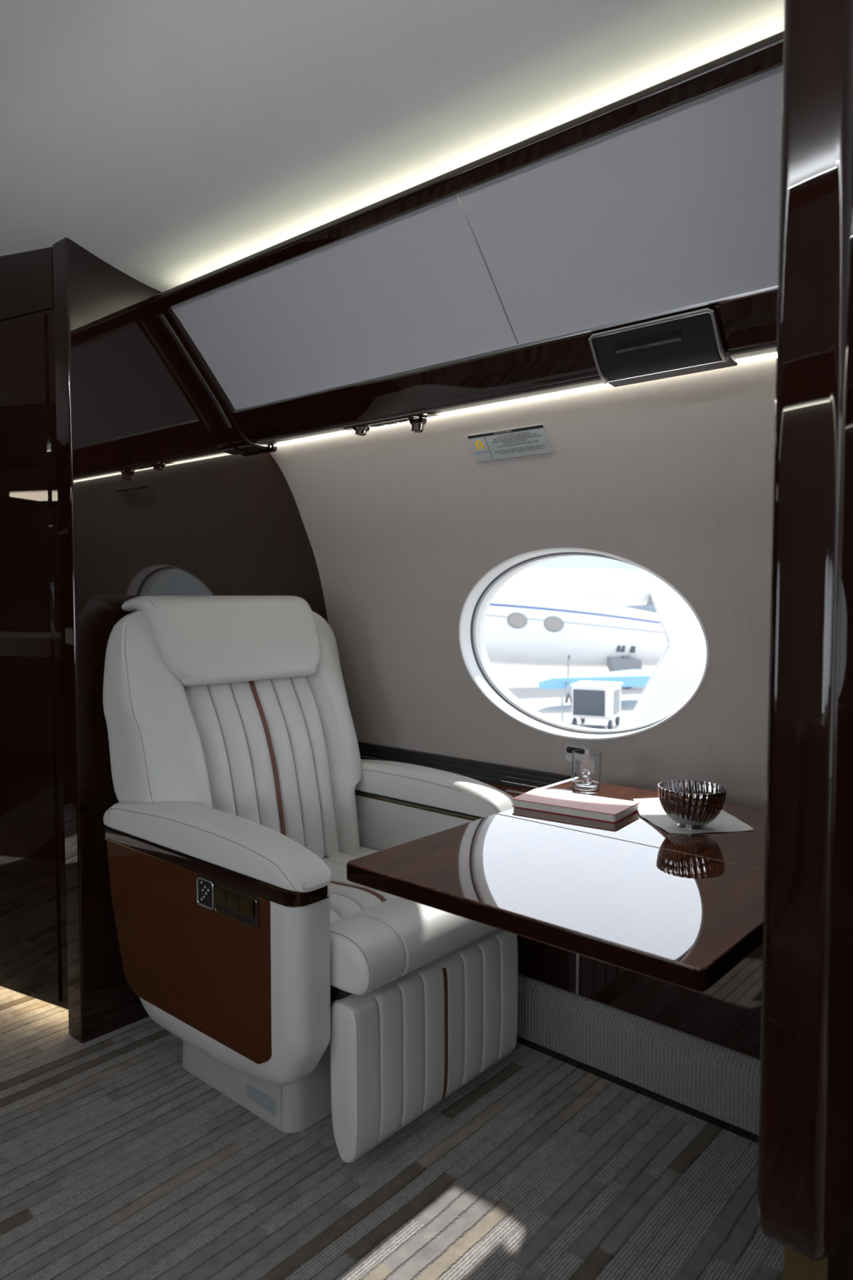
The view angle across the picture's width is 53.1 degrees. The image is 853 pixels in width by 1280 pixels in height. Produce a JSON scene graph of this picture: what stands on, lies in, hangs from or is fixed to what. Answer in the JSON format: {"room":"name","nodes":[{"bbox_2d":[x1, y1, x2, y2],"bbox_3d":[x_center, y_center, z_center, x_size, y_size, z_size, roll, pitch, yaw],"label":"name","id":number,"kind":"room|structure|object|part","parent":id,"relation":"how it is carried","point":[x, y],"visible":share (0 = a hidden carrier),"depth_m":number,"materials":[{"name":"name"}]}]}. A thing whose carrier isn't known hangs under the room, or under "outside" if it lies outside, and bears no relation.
{"room":"aircraft cabin","nodes":[
{"label":"aircraft cabin","id":0,"kind":"room"},
{"bbox_2d":[52,237,328,1043],"bbox_3d":[-0.591,0.004,2.442,0.075,1.972,0.900,3,4,41],"label":"wall","id":1,"kind":"structure","parent":0,"point":[155,498],"depth_m":2.16,"materials":[{"name":"brown wood"}]},
{"bbox_2d":[0,986,784,1279],"bbox_3d":[-0.637,1.077,1.308,9.400,0.050,2.750,3,4,41],"label":"floor","id":2,"kind":"structure","parent":0,"point":[118,1162],"depth_m":1.63,"materials":[{"name":"carpet"}]},
{"bbox_2d":[0,247,68,1009],"bbox_3d":[-1.454,-0.075,2.704,1.500,2.100,0.506,2,3,29],"label":"tall cabinet","id":3,"kind":"object","parent":2,"relation":"on","point":[33,926],"visible":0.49,"depth_m":2.19,"materials":[{"name":"brown wood"}]},
{"bbox_3d":[-1.527,-0.972,2.420,1.397,0.278,0.005,2,3,29],"label":"header panel","id":4,"kind":"part","parent":3,"relation":"part of","materials":[{"name":"brown wood"}]},
{"bbox_2d":[102,595,518,1162],"bbox_3d":[-0.271,0.452,2.076,0.886,1.118,0.758,3,4,41],"label":"armchair","id":5,"kind":"object","parent":2,"relation":"on","point":[302,993],"visible":0.91,"depth_m":1.89,"materials":[{"name":"white leather"}]},
{"bbox_3d":[-0.521,0.647,1.822,0.606,0.338,0.012,3,4,41],"label":"panel","id":6,"kind":"part","parent":5,"relation":"part of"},
{"bbox_2d":[213,886,227,906],"bbox_3d":[-0.410,0.512,1.702,0.040,0.032,0.006,3,4,41],"label":"switch","id":7,"kind":"object","parent":5,"relation":"attached to","point":[220,893],"depth_m":1.70,"materials":[{"name":"brown metal"}]},
{"bbox_3d":[-0.396,0.519,1.699,0.205,0.066,0.007,3,4,41],"label":"control panel","id":8,"kind":"part","parent":5,"relation":"part of","materials":[{"name":"black paint"}]},
{"bbox_3d":[-0.451,0.247,2.227,0.331,0.670,0.691,3,4,41],"label":"backrest","id":9,"kind":"part","parent":5,"relation":"part of","materials":[{"name":"white leather"}]},
{"bbox_2d":[226,891,240,911],"bbox_3d":[-0.378,0.513,1.675,0.040,0.032,0.006,3,4,41],"label":"switch","id":10,"kind":"object","parent":5,"relation":"attached to","point":[233,898],"depth_m":1.67,"materials":[{"name":"brown metal"}]},
{"bbox_2d":[240,896,254,916],"bbox_3d":[-0.347,0.515,1.647,0.040,0.032,0.006,3,4,41],"label":"switch","id":11,"kind":"object","parent":5,"relation":"attached to","point":[246,903],"depth_m":1.64,"materials":[{"name":"brown metal"}]},
{"bbox_2d":[183,675,338,857],"bbox_3d":[-0.429,0.311,2.211,0.216,0.525,0.400,3,4,41],"label":"cushion","id":12,"kind":"object","parent":5,"relation":"on","point":[270,744],"depth_m":2.19,"materials":[{"name":"white leather"}]},
{"bbox_2d":[246,1083,276,1115],"bbox_3d":[-0.351,0.980,1.821,0.100,0.034,0.007,3,4,41],"label":"vent","id":13,"kind":"object","parent":5,"relation":"attached to","point":[261,1099],"depth_m":1.82,"materials":[{"name":"metal"}]},
{"bbox_2d":[320,846,498,995],"bbox_3d":[-0.191,0.607,2.018,0.677,0.113,0.544,3,4,41],"label":"seat cushion","id":14,"kind":"object","parent":5,"relation":"on","point":[377,938],"depth_m":1.73,"materials":[{"name":"white leather"}]},
{"bbox_2d":[0,0,784,292],"bbox_3d":[-0.620,-0.925,1.218,9.400,0.153,1.600,3,4,41],"label":"ceiling","id":15,"kind":"structure","parent":0,"point":[175,143],"depth_m":1.47,"materials":[{"name":"white paint"}]},
{"bbox_2d":[270,358,776,809],"bbox_3d":[1.516,0.273,0.956,5.750,1.600,0.330,3,4,41],"label":"wall","id":16,"kind":"structure","parent":0,"point":[673,477],"depth_m":2.03,"materials":[{"name":"fabric"}]},
{"bbox_2d":[276,430,355,446],"bbox_3d":[-0.306,-0.550,2.314,0.332,0.008,0.025,3,4,41],"label":"light","id":17,"kind":"object","parent":16,"relation":"attached to","point":[348,432],"depth_m":2.32,"materials":[{"name":"white plastic"}]},
{"bbox_2d":[369,421,408,430],"bbox_3d":[-0.095,-0.540,2.134,0.144,0.008,0.018,3,4,41],"label":"light","id":18,"kind":"object","parent":16,"relation":"attached to","point":[375,428],"depth_m":2.14,"materials":[{"name":"white plastic"}]},
{"bbox_2d":[142,31,783,453],"bbox_3d":[1.406,-0.612,0.597,5.308,0.350,0.406,3,4,41],"label":"locker","id":19,"kind":"object","parent":16,"relation":"attached to","point":[486,281],"visible":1,"depth_m":1.60,"materials":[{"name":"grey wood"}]},
{"bbox_3d":[-0.577,-0.706,2.304,0.073,0.350,0.376,3,4,41],"label":"frame","id":20,"kind":"part","parent":19,"relation":"part of","materials":[{"name":"brown wood"}]},
{"bbox_3d":[-0.250,-0.724,1.949,0.977,0.242,0.218,3,4,41],"label":"door panel","id":21,"kind":"part","parent":19,"relation":"part of","materials":[{"name":"grey plastic"}]},
{"bbox_2d":[342,413,439,435],"bbox_3d":[-0.092,-0.515,2.080,0.295,0.042,0.054,3,4,41],"label":"plate","id":22,"kind":"object","parent":19,"relation":"attached to","point":[417,421],"visible":1,"depth_m":2.04,"materials":[{"name":"silver metal"}]},
{"bbox_3d":[1.293,-0.761,0.449,5.295,0.036,0.040,3,4,41],"label":"rail","id":23,"kind":"part","parent":19,"relation":"part of","materials":[{"name":"brown wood"}]},
{"bbox_3d":[1.518,-0.461,0.686,5.245,0.012,0.069,3,4,41],"label":"underside panel","id":24,"kind":"part","parent":19,"relation":"part of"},
{"bbox_3d":[0.471,-0.690,1.321,0.932,0.242,0.218,3,4,41],"label":"door panel","id":25,"kind":"part","parent":19,"relation":"part of","materials":[{"name":"grey plastic"}]},
{"bbox_2d":[588,307,737,386],"bbox_3d":[0.429,-0.531,1.564,0.248,0.081,0.107,3,4,41],"label":"monitor","id":26,"kind":"object","parent":19,"relation":"attached to","point":[690,342],"visible":1,"depth_m":1.54,"materials":[{"name":"black paint"}]},
{"bbox_3d":[0.450,-0.502,1.590,0.248,0.017,0.042,3,4,41],"label":"panel","id":27,"kind":"part","parent":26,"relation":"part of","materials":[{"name":"black plastic"}]},
{"bbox_2d":[737,354,776,364],"bbox_3d":[0.593,-0.507,1.532,0.074,0.008,0.024,3,4,41],"label":"light","id":28,"kind":"object","parent":19,"relation":"attached to","point":[752,360],"depth_m":1.54,"materials":[{"name":"white plastic"}]},
{"bbox_2d":[467,424,552,462],"bbox_3d":[0.194,-0.461,2.004,0.215,0.060,0.045,3,4,41],"label":"placard","id":29,"kind":"object","parent":16,"relation":"attached to","point":[534,439],"visible":1,"depth_m":2.00,"materials":[{"name":"silver metal"}]},
{"bbox_2d":[426,384,613,419],"bbox_3d":[0.186,-0.526,1.886,0.499,0.008,0.024,3,4,41],"label":"light","id":30,"kind":"object","parent":16,"relation":"attached to","point":[602,387],"depth_m":1.87,"materials":[{"name":"white plastic"}]},
{"bbox_2d":[357,741,763,1058],"bbox_3d":[1.675,0.660,0.962,5.290,0.501,0.111,3,4,41],"label":"ledge","id":31,"kind":"object","parent":16,"relation":"attached to","point":[728,1014],"visible":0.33,"depth_m":1.96,"materials":[{"name":"brown wood"}]},
{"bbox_2d":[346,777,766,991],"bbox_3d":[0.340,0.444,1.498,0.651,0.196,0.821,3,4,41],"label":"folding table","id":32,"kind":"object","parent":31,"relation":"attached to","point":[683,910],"visible":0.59,"depth_m":1.27,"materials":[{"name":"brown wood"}]},
{"bbox_3d":[0.288,0.342,1.919,0.012,0.036,0.182,3,4,41],"label":"edge trim","id":33,"kind":"part","parent":32,"relation":"part of","materials":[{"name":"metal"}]},
{"bbox_2d":[512,787,639,822],"bbox_3d":[0.296,0.328,1.702,0.226,0.017,0.119,2,4,33],"label":"notebook","id":34,"kind":"object","parent":32,"relation":"on","point":[566,803],"visible":1,"depth_m":1.68,"materials":[{"name":"white paper"}]},
{"bbox_2d":[572,749,601,790],"bbox_3d":[0.355,0.287,1.893,0.064,0.079,0.064,3,4,41],"label":"tumbler","id":35,"kind":"object","parent":32,"relation":"on","point":[586,763],"visible":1,"depth_m":1.87,"materials":[{"name":"clear glass"}]},
{"bbox_2d":[633,797,754,833],"bbox_3d":[0.499,0.337,1.656,0.176,0.003,0.260,0,3,-3],"label":"napkin","id":36,"kind":"object","parent":32,"relation":"on","point":[651,809],"visible":0.48,"depth_m":1.60,"materials":[{"name":"white fabric"}]},
{"bbox_2d":[657,779,726,830],"bbox_3d":[0.485,0.305,1.563,0.120,0.074,0.120,2,3,26],"label":"bowl","id":37,"kind":"object","parent":36,"relation":"on","point":[693,805],"visible":1,"depth_m":1.53,"materials":[{"name":"metal"}]},
{"bbox_3d":[1.669,0.691,0.957,5.290,0.439,0.088,3,4,41],"label":"panel","id":38,"kind":"part","parent":31,"relation":"part of","materials":[{"name":"brown wood"}]},
{"bbox_2d":[564,744,586,762],"bbox_3d":[0.377,0.288,2.147,0.062,0.044,0.014,3,4,41],"label":"power outlet","id":39,"kind":"object","parent":16,"relation":"attached to","point":[569,748],"visible":0.51,"depth_m":2.15,"materials":[{"name":"plastic"}]},
{"bbox_2d":[458,547,709,740],"bbox_3d":[0.375,0.011,2.146,0.714,0.478,0.171,3,4,41],"label":"window","id":40,"kind":"structure","parent":16,"relation":"in","point":[476,660],"depth_m":2.28,"materials":[{"name":"plastic"}]},
{"bbox_2d":[516,1035,758,1142],"bbox_3d":[1.659,1.065,0.965,5.290,0.018,0.108,3,4,41],"label":"trim","id":41,"kind":"structure","parent":16,"relation":"attached to","point":[728,1126],"depth_m":1.91,"materials":[{"name":"black paint"}]},
{"bbox_2d":[517,973,760,1134],"bbox_3d":[1.658,0.984,0.960,5.290,0.144,0.112,3,4,41],"label":"baseboard","id":42,"kind":"structure","parent":16,"relation":"attached to","point":[717,1081],"depth_m":1.91,"materials":[{"name":"fabric"}]},
{"bbox_2d":[501,568,653,606],"bbox_3d":[12.101,-4.342,70.951,25.279,3.217,3.450,-1,3,-12],"label":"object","id":43,"kind":"object","parent":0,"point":[620,588],"visible":0.36,"depth_m":69.92,"materials":[{"name":"white paint"}]},
{"bbox_2d":[623,568,706,728],"bbox_3d":[2.841,0.823,8.785,1.785,3.683,0.617,0,3,0],"label":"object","id":44,"kind":"object","parent":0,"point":[679,670],"visible":0.25,"depth_m":8.50,"materials":[{"name":"white paint"}]},
{"bbox_2d":[757,0,852,1260],"bbox_3d":[0.703,-0.223,1.162,0.058,1.535,1.150,3,4,41],"label":"wall","id":45,"kind":"structure","parent":0,"point":[805,1168],"depth_m":0.74,"materials":[{"name":"brown wood"}]},
{"bbox_2d":[783,1210,852,1279],"bbox_3d":[0.713,0.790,1.231,0.040,0.535,1.070,3,4,41],"label":"trim","id":46,"kind":"structure","parent":45,"relation":"attached to","point":[838,1264],"depth_m":0.83,"materials":[{"name":"brown metal"}]},
{"label":"outside","id":47,"kind":"structure","parent":0,"visible":0},
{"bbox_2d":[491,664,655,728],"bbox_3d":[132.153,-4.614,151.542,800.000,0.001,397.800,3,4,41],"label":"ground","id":48,"kind":"structure","parent":47,"point":[522,682],"depth_m":27.44,"materials":[{"name":"concrete"}]},
{"bbox_2d":[484,587,666,688],"bbox_3d":[4.560,-0.282,26.841,16.735,3.998,6.961,0,3,-10],"label":"jet","id":49,"kind":"object","parent":48,"relation":"on","point":[522,628],"visible":0.46,"depth_m":28.03,"materials":[{"name":"white paint"}]},
{"bbox_2d":[564,654,572,706],"bbox_3d":[3.959,1.055,23.853,0.210,0.759,7.660,1,3,9],"label":"power cable","id":50,"kind":"object","parent":49,"relation":"hanging from","point":[568,695],"visible":0.97,"depth_m":22.30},
{"bbox_3d":[6.571,0.930,28.621,1.223,0.722,0.576,0,3,0],"label":"gear door","id":51,"kind":"part","parent":49,"relation":"part of","materials":[{"name":"grey metal"}]},
{"bbox_2d":[623,604,656,613],"bbox_3d":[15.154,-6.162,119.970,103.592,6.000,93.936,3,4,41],"label":"tail fin","id":52,"kind":"object","parent":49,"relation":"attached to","point":[651,608],"visible":0.02,"depth_m":110.07,"materials":[{"name":"white paint"}]},
{"bbox_2d":[579,725,604,728],"bbox_3d":[3.637,2.039,19.611,0.900,0.120,0.240,0,3,0],"label":"bar","id":53,"kind":"object","parent":48,"relation":"on","point":[589,726],"visible":0.26,"depth_m":19.51,"materials":[{"name":"silver metal"}]},
{"bbox_2d":[569,680,622,728],"bbox_3d":[4.048,1.546,20.321,1.040,1.028,1.100,1,3,24],"label":"cart","id":54,"kind":"object","parent":48,"relation":"on","point":[591,700],"visible":0.94,"depth_m":19.90,"materials":[{"name":"white paint"}]},
{"bbox_2d":[573,688,604,716],"bbox_3d":[3.788,1.463,19.906,0.740,0.600,0.030,1,3,24],"label":"grille","id":55,"kind":"object","parent":54,"relation":"attached to","point":[586,702],"depth_m":19.89,"materials":[{"name":"grey metal"}]},
{"bbox_3d":[4.056,1.057,20.313,1.040,0.050,1.060,1,3,24],"label":"lid","id":56,"kind":"part","parent":54,"relation":"part of","materials":[{"name":"white paint"}]},
{"bbox_3d":[4.169,1.545,19.708,0.080,0.500,0.080,1,3,24],"label":"handle","id":57,"kind":"part","parent":54,"relation":"part of","materials":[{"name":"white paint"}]},
{"bbox_2d":[613,688,620,715],"bbox_3d":[4.481,1.455,20.096,0.020,0.560,0.650,1,3,24],"label":"grille","id":58,"kind":"object","parent":54,"relation":"attached to","point":[616,691],"depth_m":20.06,"materials":[{"name":"grey metal"}]}
]}

